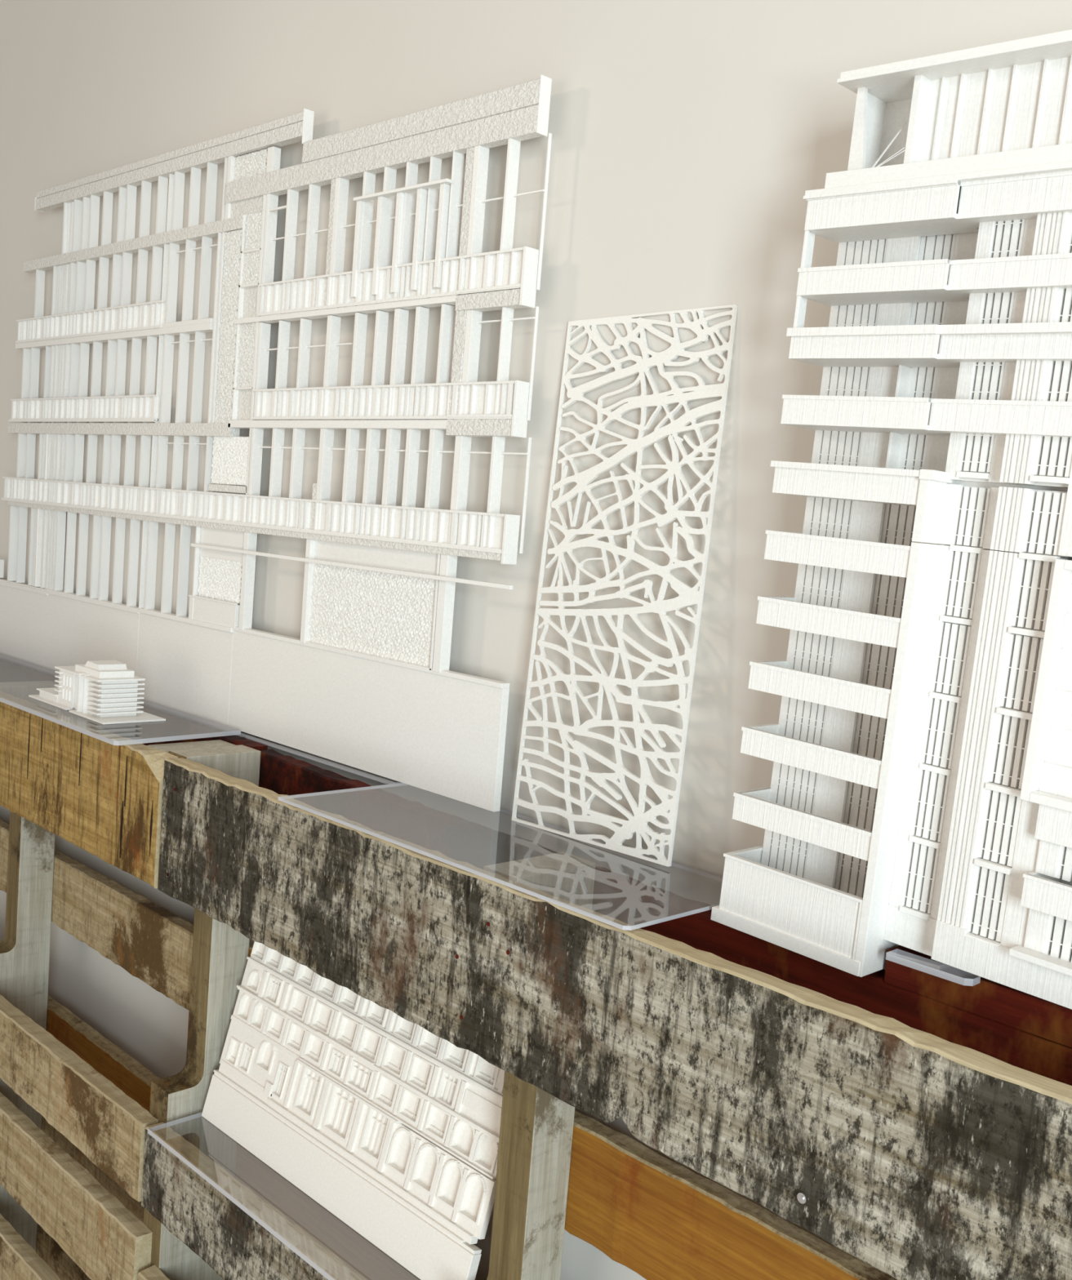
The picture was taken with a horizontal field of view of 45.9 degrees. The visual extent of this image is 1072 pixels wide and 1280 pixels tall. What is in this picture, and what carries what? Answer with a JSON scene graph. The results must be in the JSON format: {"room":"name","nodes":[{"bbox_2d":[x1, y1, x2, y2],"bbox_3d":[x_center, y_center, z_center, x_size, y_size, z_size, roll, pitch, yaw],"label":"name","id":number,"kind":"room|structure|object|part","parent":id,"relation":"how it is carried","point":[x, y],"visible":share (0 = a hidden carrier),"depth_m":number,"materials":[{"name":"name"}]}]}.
{"room":"design studio","nodes":[
{"label":"design studio","id":0,"kind":"room"},
{"bbox_2d":[0,0,1071,1279],"bbox_3d":[-0.011,-0.129,1.246,0.120,3.000,8.200,-1,7,-45],"label":"wall","id":1,"kind":"structure","parent":0,"point":[690,138],"depth_m":1.13,"materials":[{"name":"paint"}]},
{"bbox_2d":[0,657,401,784],"bbox_3d":[-0.514,0.076,1.642,0.030,0.003,1.090,-1,7,-45],"label":"ledge","id":2,"kind":"object","parent":1,"relation":"attached to","point":[145,704],"visible":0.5,"depth_m":1.40,"materials":[{"name":"white"}]},
{"bbox_2d":[0,75,551,812],"bbox_3d":[-0.458,-0.260,1.571,0.020,0.684,1.287,-1,7,-45],"label":"model","id":3,"kind":"object","parent":2,"relation":"on","point":[367,684],"visible":1,"depth_m":1.38},
{"bbox_3d":[-0.834,-0.111,1.952,0.016,0.028,0.030,-1,7,-45],"label":"post","id":4,"kind":"part","parent":3,"relation":"part of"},
{"bbox_3d":[-0.706,-0.132,1.828,0.009,0.114,0.072,-1,7,-45],"label":"ribbed panel","id":5,"kind":"part","parent":3,"relation":"part of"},
{"bbox_3d":[-0.686,-0.243,1.806,0.009,0.100,0.070,-1,7,-45],"label":"ribbed panel","id":6,"kind":"part","parent":3,"relation":"part of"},
{"bbox_3d":[-0.670,-0.361,1.789,0.009,0.109,0.058,-1,7,-45],"label":"ribbed panel","id":7,"kind":"part","parent":3,"relation":"part of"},
{"bbox_3d":[-0.662,-0.474,1.780,0.008,0.103,0.041,-1,7,-45],"label":"ribbed panel","id":8,"kind":"part","parent":3,"relation":"part of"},
{"bbox_3d":[-0.719,-0.018,1.843,0.008,0.114,0.596,-1,7,-45],"label":"panel","id":9,"kind":"part","parent":3,"relation":"part of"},
{"bbox_3d":[-0.645,-0.573,1.763,0.006,0.071,0.032,-1,7,-45],"label":"ribbed panel","id":10,"kind":"part","parent":3,"relation":"part of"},
{"bbox_3d":[-0.629,-0.317,1.738,0.006,0.032,0.442,-1,7,-45],"label":"balcony railing","id":11,"kind":"part","parent":3,"relation":"part of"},
{"bbox_3d":[-0.614,-0.430,1.722,0.006,0.034,0.437,-1,7,-45],"label":"balcony railing","id":12,"kind":"part","parent":3,"relation":"part of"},
{"bbox_3d":[-0.431,0.031,1.554,0.008,0.114,0.226,-1,7,-45],"label":"panel","id":13,"kind":"part","parent":3,"relation":"part of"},
{"bbox_3d":[-0.407,-0.081,1.527,0.012,0.112,0.003,-1,7,-45],"label":"post","id":14,"kind":"part","parent":3,"relation":"part of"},
{"bbox_3d":[-0.376,-0.075,1.496,0.010,0.112,0.105,-1,7,-45],"label":"plain panel","id":15,"kind":"part","parent":3,"relation":"part of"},
{"bbox_3d":[-0.371,-0.365,1.486,0.012,0.220,0.012,-1,7,-45],"label":"pier frame","id":16,"kind":"part","parent":3,"relation":"part of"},
{"bbox_3d":[-0.371,-0.071,1.494,0.007,0.048,0.094,-1,7,-45],"label":"stippled panel","id":17,"kind":"part","parent":3,"relation":"part of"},
{"bbox_3d":[-0.357,-0.154,1.479,0.005,0.036,0.094,-1,7,-45],"label":"plain panel","id":18,"kind":"part","parent":3,"relation":"part of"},
{"bbox_3d":[-0.354,-0.176,1.472,0.011,0.008,0.085,-1,7,-45],"label":"plain panel","id":19,"kind":"part","parent":3,"relation":"part of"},
{"bbox_3d":[-0.353,-0.361,1.469,0.011,0.220,0.036,-1,7,-45],"label":"stippled panel","id":20,"kind":"part","parent":3,"relation":"part of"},
{"bbox_3d":[-0.352,-0.208,1.471,0.010,0.055,0.078,-1,7,-45],"label":"stippled panel","id":21,"kind":"part","parent":3,"relation":"part of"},
{"bbox_3d":[-0.351,-0.522,1.465,0.011,0.071,0.007,-1,7,-45],"label":"post","id":22,"kind":"part","parent":3,"relation":"part of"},
{"bbox_3d":[-0.329,-0.269,1.449,0.005,0.035,0.040,-1,7,-45],"label":"plain panel","id":23,"kind":"part","parent":3,"relation":"part of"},
{"bbox_3d":[-0.327,-0.323,1.443,0.010,0.073,0.038,-1,7,-45],"label":"stippled panel","id":24,"kind":"part","parent":3,"relation":"part of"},
{"bbox_3d":[-0.327,-0.492,1.443,0.008,0.019,0.066,-1,7,-45],"label":"plain panel","id":25,"kind":"part","parent":3,"relation":"part of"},
{"bbox_3d":[-0.330,-0.067,1.450,0.012,0.112,0.009,-1,7,-45],"label":"post","id":26,"kind":"part","parent":3,"relation":"part of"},
{"bbox_3d":[-0.327,-0.315,1.443,0.011,0.367,0.045,-1,7,-45],"label":"pier frame","id":27,"kind":"part","parent":3,"relation":"part of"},
{"bbox_3d":[-0.323,-0.537,1.438,0.008,0.029,0.068,-1,7,-45],"label":"stippled panel","id":28,"kind":"part","parent":3,"relation":"part of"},
{"bbox_3d":[-0.320,-0.383,1.439,0.005,0.035,0.040,-1,7,-45],"label":"plain panel","id":29,"kind":"part","parent":3,"relation":"part of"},
{"bbox_3d":[-0.319,-0.420,1.435,0.010,0.036,0.038,-1,7,-45],"label":"stippled panel","id":30,"kind":"part","parent":3,"relation":"part of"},
{"bbox_3d":[-0.316,-0.460,1.431,0.010,0.041,0.034,-1,7,-45],"label":"stippled panel","id":31,"kind":"part","parent":3,"relation":"part of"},
{"bbox_3d":[-0.416,-0.163,1.526,0.006,0.034,1.110,-1,7,-45],"label":"balcony railing","id":32,"kind":"part","parent":3,"relation":"part of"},
{"bbox_3d":[-0.291,-0.531,1.405,0.010,0.028,0.012,-1,7,-45],"label":"post","id":33,"kind":"part","parent":3,"relation":"part of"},
{"bbox_3d":[-0.243,-0.052,1.363,0.012,0.112,0.008,-1,7,-45],"label":"post","id":34,"kind":"part","parent":3,"relation":"part of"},
{"bbox_3d":[-0.192,0.073,1.314,0.008,0.114,0.458,-1,7,-45],"label":"panel","id":35,"kind":"part","parent":3,"relation":"part of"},
{"bbox_3d":[-0.167,-0.028,1.289,0.007,0.086,0.209,-1,7,-45],"label":"stippled panel","id":36,"kind":"part","parent":3,"relation":"part of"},
{"bbox_3d":[-0.162,-0.083,1.284,0.004,0.024,0.209,-1,7,-45],"label":"plain panel","id":37,"kind":"part","parent":3,"relation":"part of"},
{"bbox_3d":[-0.167,-0.239,1.275,0.006,0.034,0.428,-1,7,-45],"label":"balcony railing","id":38,"kind":"part","parent":3,"relation":"part of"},
{"bbox_3d":[-0.159,-0.353,1.265,0.006,0.035,0.426,-1,7,-45],"label":"balcony railing","id":39,"kind":"part","parent":3,"relation":"part of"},
{"bbox_3d":[-0.094,-0.026,1.212,0.008,0.112,0.003,-1,7,-45],"label":"post","id":40,"kind":"part","parent":3,"relation":"part of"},
{"bbox_3d":[-0.087,-0.025,1.206,0.012,0.112,0.011,-1,7,-45],"label":"post","id":41,"kind":"part","parent":3,"relation":"part of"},
{"bbox_3d":[-1.552,1.427,-0.021,4.120,0.100,8.200,-1,7,-45],"label":"floor","id":42,"kind":"structure","parent":0,"visible":0},
{"bbox_2d":[0,658,267,1279],"bbox_3d":[-0.745,0.651,1.760,0.129,1.204,1.018,-1,7,-45],"label":"wooden pallet","id":43,"kind":"object","parent":42,"relation":"on","point":[75,1115],"visible":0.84,"depth_m":1.53,"materials":[{"name":"brown wood"}]},
{"bbox_2d":[0,653,240,745],"bbox_3d":[-0.673,0.057,1.666,0.157,0.005,0.828,-1,7,-45],"label":"shelf","id":44,"kind":"object","parent":43,"relation":"on","point":[233,731],"visible":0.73,"depth_m":1.43,"materials":[{"name":"white"}]},
{"bbox_2d":[28,660,165,724],"bbox_3d":[-0.522,0.051,1.501,0.076,0.061,0.202,-1,7,-45],"label":"model","id":45,"kind":"object","parent":44,"relation":"on","point":[100,691],"visible":1,"depth_m":1.46},
{"bbox_3d":[-0.484,0.077,1.457,0.056,0.002,0.026,-1,7,-45],"label":"floor plate","id":46,"kind":"part","parent":45,"relation":"part of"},
{"bbox_3d":[-0.484,0.082,1.457,0.056,0.002,0.026,-1,7,-45],"label":"floor plate","id":47,"kind":"part","parent":45,"relation":"part of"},
{"bbox_3d":[-0.483,0.066,1.456,0.056,0.002,0.026,-1,7,-45],"label":"floor plate","id":48,"kind":"part","parent":45,"relation":"part of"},
{"bbox_3d":[-0.483,0.071,1.456,0.056,0.002,0.026,-1,7,-45],"label":"floor plate","id":49,"kind":"part","parent":45,"relation":"part of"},
{"bbox_3d":[-0.482,0.055,1.455,0.056,0.002,0.026,-1,7,-45],"label":"floor plate","id":50,"kind":"part","parent":45,"relation":"part of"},
{"bbox_3d":[-0.482,0.060,1.455,0.056,0.002,0.026,-1,7,-45],"label":"floor plate","id":51,"kind":"part","parent":45,"relation":"part of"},
{"bbox_3d":[-0.482,0.050,1.454,0.056,0.002,0.026,-1,7,-45],"label":"floor plate","id":52,"kind":"part","parent":45,"relation":"part of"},
{"bbox_2d":[137,744,1071,1279],"bbox_3d":[-0.044,0.771,1.055,0.131,1.208,1.028,-1,7,-45],"label":"wooden pallet","id":53,"kind":"object","parent":42,"relation":"on","point":[917,1123],"visible":0.85,"depth_m":0.93,"materials":[{"name":"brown wood"}]},
{"bbox_2d":[147,1111,335,1279],"bbox_3d":[-0.222,0.535,1.197,0.090,0.005,0.425,-1,7,-45],"label":"shelf","id":54,"kind":"object","parent":53,"relation":"on","point":[150,1130],"visible":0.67,"depth_m":1.21,"materials":[{"name":"white"}]},
{"bbox_2d":[201,941,504,1279],"bbox_3d":[-0.181,0.434,1.215,0.061,0.202,0.418,-1,7,-45],"label":"relief","id":55,"kind":"object","parent":54,"relation":"on","point":[390,1126],"visible":0.88,"depth_m":1.19,"materials":[{"name":"white plastic"}]},
{"bbox_3d":[-0.180,0.430,1.216,0.417,0.004,0.011,10,-7,45],"label":"cornice","id":56,"kind":"part","parent":55,"relation":"part of","materials":[{"name":"white plastic"}]},
{"bbox_3d":[-0.172,0.399,1.218,0.418,0.005,0.012,10,-7,45],"label":"cornice","id":57,"kind":"part","parent":55,"relation":"part of","materials":[{"name":"white plastic"}]},
{"bbox_3d":[-0.162,0.368,1.220,0.414,0.006,0.011,10,-7,45],"label":"cornice","id":58,"kind":"part","parent":55,"relation":"part of","materials":[{"name":"white plastic"}]},
{"bbox_2d":[277,782,722,930],"bbox_3d":[-0.029,0.168,1.056,0.160,0.003,0.421,-1,7,-45],"label":"shelf","id":59,"kind":"object","parent":53,"relation":"on","point":[282,798],"visible":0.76,"depth_m":1.00,"materials":[{"name":"white"}]},
{"bbox_2d":[511,304,737,866],"bbox_3d":[0.068,-0.050,1.060,0.032,0.447,0.188,-1,7,-45],"label":"lattice panel","id":60,"kind":"object","parent":59,"relation":"on","point":[688,596],"visible":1,"depth_m":1.05,"materials":[{"name":"white plastic"}]},
{"bbox_2d":[710,29,1071,1008],"bbox_3d":[0.310,-0.062,0.764,0.064,0.585,0.401,-1,7,-45],"label":"model","id":61,"kind":"object","parent":53,"relation":"on","point":[918,798],"visible":1,"depth_m":0.80},
{"bbox_3d":[0.185,0.205,0.884,0.047,0.010,0.121,-1,9,-45],"label":"trim","id":62,"kind":"part","parent":61,"relation":"part of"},
{"bbox_3d":[0.180,-0.222,0.861,0.012,0.022,0.002,-1,9,-45],"label":"corner post","id":63,"kind":"part","parent":61,"relation":"part of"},
{"bbox_3d":[0.184,-0.263,0.857,0.012,0.025,0.002,-1,9,-45],"label":"corner post","id":64,"kind":"part","parent":61,"relation":"part of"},
{"bbox_3d":[0.202,0.153,0.893,0.003,0.042,0.023,-1,9,-45],"label":"wall panel","id":65,"kind":"part","parent":61,"relation":"part of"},
{"bbox_3d":[0.207,0.107,0.888,0.003,0.045,0.023,-1,9,-45],"label":"wall panel","id":66,"kind":"part","parent":61,"relation":"part of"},
{"bbox_3d":[0.212,0.061,0.883,0.003,0.044,0.023,-1,9,-45],"label":"wall panel","id":67,"kind":"part","parent":61,"relation":"part of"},
{"bbox_3d":[0.216,0.015,0.877,0.003,0.043,0.023,-1,9,-45],"label":"wall panel","id":68,"kind":"part","parent":61,"relation":"part of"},
{"bbox_3d":[0.221,-0.030,0.872,0.003,0.042,0.023,-1,9,-45],"label":"wall panel","id":69,"kind":"part","parent":61,"relation":"part of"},
{"bbox_3d":[0.226,-0.075,0.867,0.003,0.042,0.023,-1,9,-45],"label":"wall panel","id":70,"kind":"part","parent":61,"relation":"part of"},
{"bbox_3d":[0.231,-0.122,0.862,0.003,0.042,0.023,-1,9,-45],"label":"wall panel","id":71,"kind":"part","parent":61,"relation":"part of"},
{"bbox_3d":[0.235,-0.166,0.856,0.003,0.040,0.023,-1,9,-45],"label":"wall panel","id":72,"kind":"part","parent":61,"relation":"part of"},
{"bbox_3d":[0.239,-0.209,0.852,0.003,0.038,0.023,-1,9,-45],"label":"wall panel","id":73,"kind":"part","parent":61,"relation":"part of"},
{"bbox_3d":[0.244,-0.250,0.847,0.003,0.041,0.023,-1,9,-45],"label":"wall panel","id":74,"kind":"part","parent":61,"relation":"part of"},
{"bbox_3d":[0.247,0.177,0.823,0.005,0.004,0.021,-1,9,-45],"label":"sill","id":75,"kind":"part","parent":61,"relation":"part of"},
{"bbox_3d":[0.252,0.130,0.818,0.005,0.004,0.021,-1,9,-45],"label":"sill","id":76,"kind":"part","parent":61,"relation":"part of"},
{"bbox_3d":[0.262,-0.068,0.836,0.004,0.042,0.022,-1,9,-45],"label":"wall panel","id":77,"kind":"part","parent":61,"relation":"part of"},
{"bbox_3d":[0.256,0.083,0.812,0.005,0.004,0.021,-1,9,-45],"label":"sill","id":78,"kind":"part","parent":61,"relation":"part of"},
{"bbox_3d":[0.266,-0.115,0.831,0.004,0.042,0.022,-1,9,-45],"label":"wall panel","id":79,"kind":"part","parent":61,"relation":"part of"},
{"bbox_3d":[0.261,0.036,0.807,0.005,0.004,0.021,-1,9,-45],"label":"sill","id":80,"kind":"part","parent":61,"relation":"part of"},
{"bbox_3d":[0.271,-0.159,0.826,0.004,0.040,0.022,-1,9,-45],"label":"wall panel","id":81,"kind":"part","parent":61,"relation":"part of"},
{"bbox_3d":[0.269,0.060,0.818,0.030,0.238,0.040,-1,9,-45],"label":"wall panel","id":82,"kind":"part","parent":61,"relation":"part of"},
{"bbox_3d":[0.266,-0.013,0.801,0.005,0.004,0.021,-1,9,-45],"label":"sill","id":83,"kind":"part","parent":61,"relation":"part of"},
{"bbox_3d":[0.275,-0.201,0.821,0.004,0.038,0.022,-1,9,-45],"label":"wall panel","id":84,"kind":"part","parent":61,"relation":"part of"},
{"bbox_3d":[0.280,-0.242,0.816,0.004,0.041,0.022,-1,9,-45],"label":"wall panel","id":85,"kind":"part","parent":61,"relation":"part of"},
{"bbox_3d":[0.271,-0.057,0.796,0.005,0.004,0.021,-1,9,-45],"label":"sill","id":86,"kind":"part","parent":61,"relation":"part of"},
{"bbox_3d":[0.283,-0.077,0.802,0.030,0.038,0.040,-1,9,-45],"label":"wall panel","id":87,"kind":"part","parent":61,"relation":"part of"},
{"bbox_3d":[0.272,-0.102,0.788,0.005,0.004,0.021,-1,9,-45],"label":"sill","id":88,"kind":"part","parent":61,"relation":"part of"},
{"bbox_3d":[0.275,0.185,0.780,0.006,0.004,0.022,-1,9,-45],"label":"sill","id":89,"kind":"part","parent":61,"relation":"part of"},
{"bbox_3d":[0.292,-0.188,0.786,0.030,0.180,0.040,-1,9,-45],"label":"wall panel","id":90,"kind":"part","parent":61,"relation":"part of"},
{"bbox_3d":[0.280,0.138,0.774,0.006,0.004,0.022,-1,9,-45],"label":"sill","id":91,"kind":"part","parent":61,"relation":"part of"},
{"bbox_3d":[0.285,0.091,0.769,0.006,0.004,0.022,-1,9,-45],"label":"sill","id":92,"kind":"part","parent":61,"relation":"part of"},
{"bbox_3d":[0.289,0.044,0.763,0.006,0.004,0.022,-1,9,-45],"label":"sill","id":93,"kind":"part","parent":61,"relation":"part of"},
{"bbox_3d":[0.294,-0.004,0.758,0.006,0.004,0.022,-1,9,-45],"label":"sill","id":94,"kind":"part","parent":61,"relation":"part of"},
{"bbox_3d":[0.306,0.141,0.775,0.037,0.094,0.015,-1,9,-45],"label":"wall panel","id":95,"kind":"part","parent":61,"relation":"part of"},
{"bbox_3d":[0.299,-0.049,0.753,0.006,0.004,0.022,-1,9,-45],"label":"sill","id":96,"kind":"part","parent":61,"relation":"part of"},
{"bbox_3d":[0.309,0.172,0.764,0.029,0.027,0.012,-1,9,-45],"label":"wall panel","id":97,"kind":"part","parent":61,"relation":"part of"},
{"bbox_3d":[0.370,0.037,0.696,0.045,0.143,0.175,-1,9,-45],"label":"box frame","id":98,"kind":"part","parent":61,"relation":"part of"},
{"bbox_3d":[0.303,-0.095,0.747,0.006,0.004,0.022,-1,9,-45],"label":"sill","id":99,"kind":"part","parent":61,"relation":"part of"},
{"bbox_3d":[0.313,0.129,0.760,0.029,0.021,0.012,-1,9,-45],"label":"wall panel","id":100,"kind":"part","parent":61,"relation":"part of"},
{"bbox_3d":[0.369,0.094,0.703,0.028,0.018,0.170,-1,9,-45],"label":"box panel","id":101,"kind":"part","parent":61,"relation":"part of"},
{"bbox_3d":[0.373,0.052,0.699,0.028,0.022,0.170,-1,9,-45],"label":"box panel","id":102,"kind":"part","parent":61,"relation":"part of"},
{"bbox_3d":[0.338,-0.157,0.739,0.038,0.220,0.018,-1,9,-45],"label":"wall panel","id":103,"kind":"part","parent":61,"relation":"part of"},
{"bbox_3d":[0.378,0.007,0.693,0.028,0.020,0.170,-1,9,-45],"label":"box panel","id":104,"kind":"part","parent":61,"relation":"part of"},
{"bbox_2d":[885,948,980,986],"bbox_3d":[0.252,0.208,0.807,0.014,0.005,0.058,-1,7,-45],"label":"ledge","id":105,"kind":"object","parent":53,"relation":"on","point":[969,979],"visible":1,"depth_m":0.81,"materials":[{"name":"white"}]}
]}

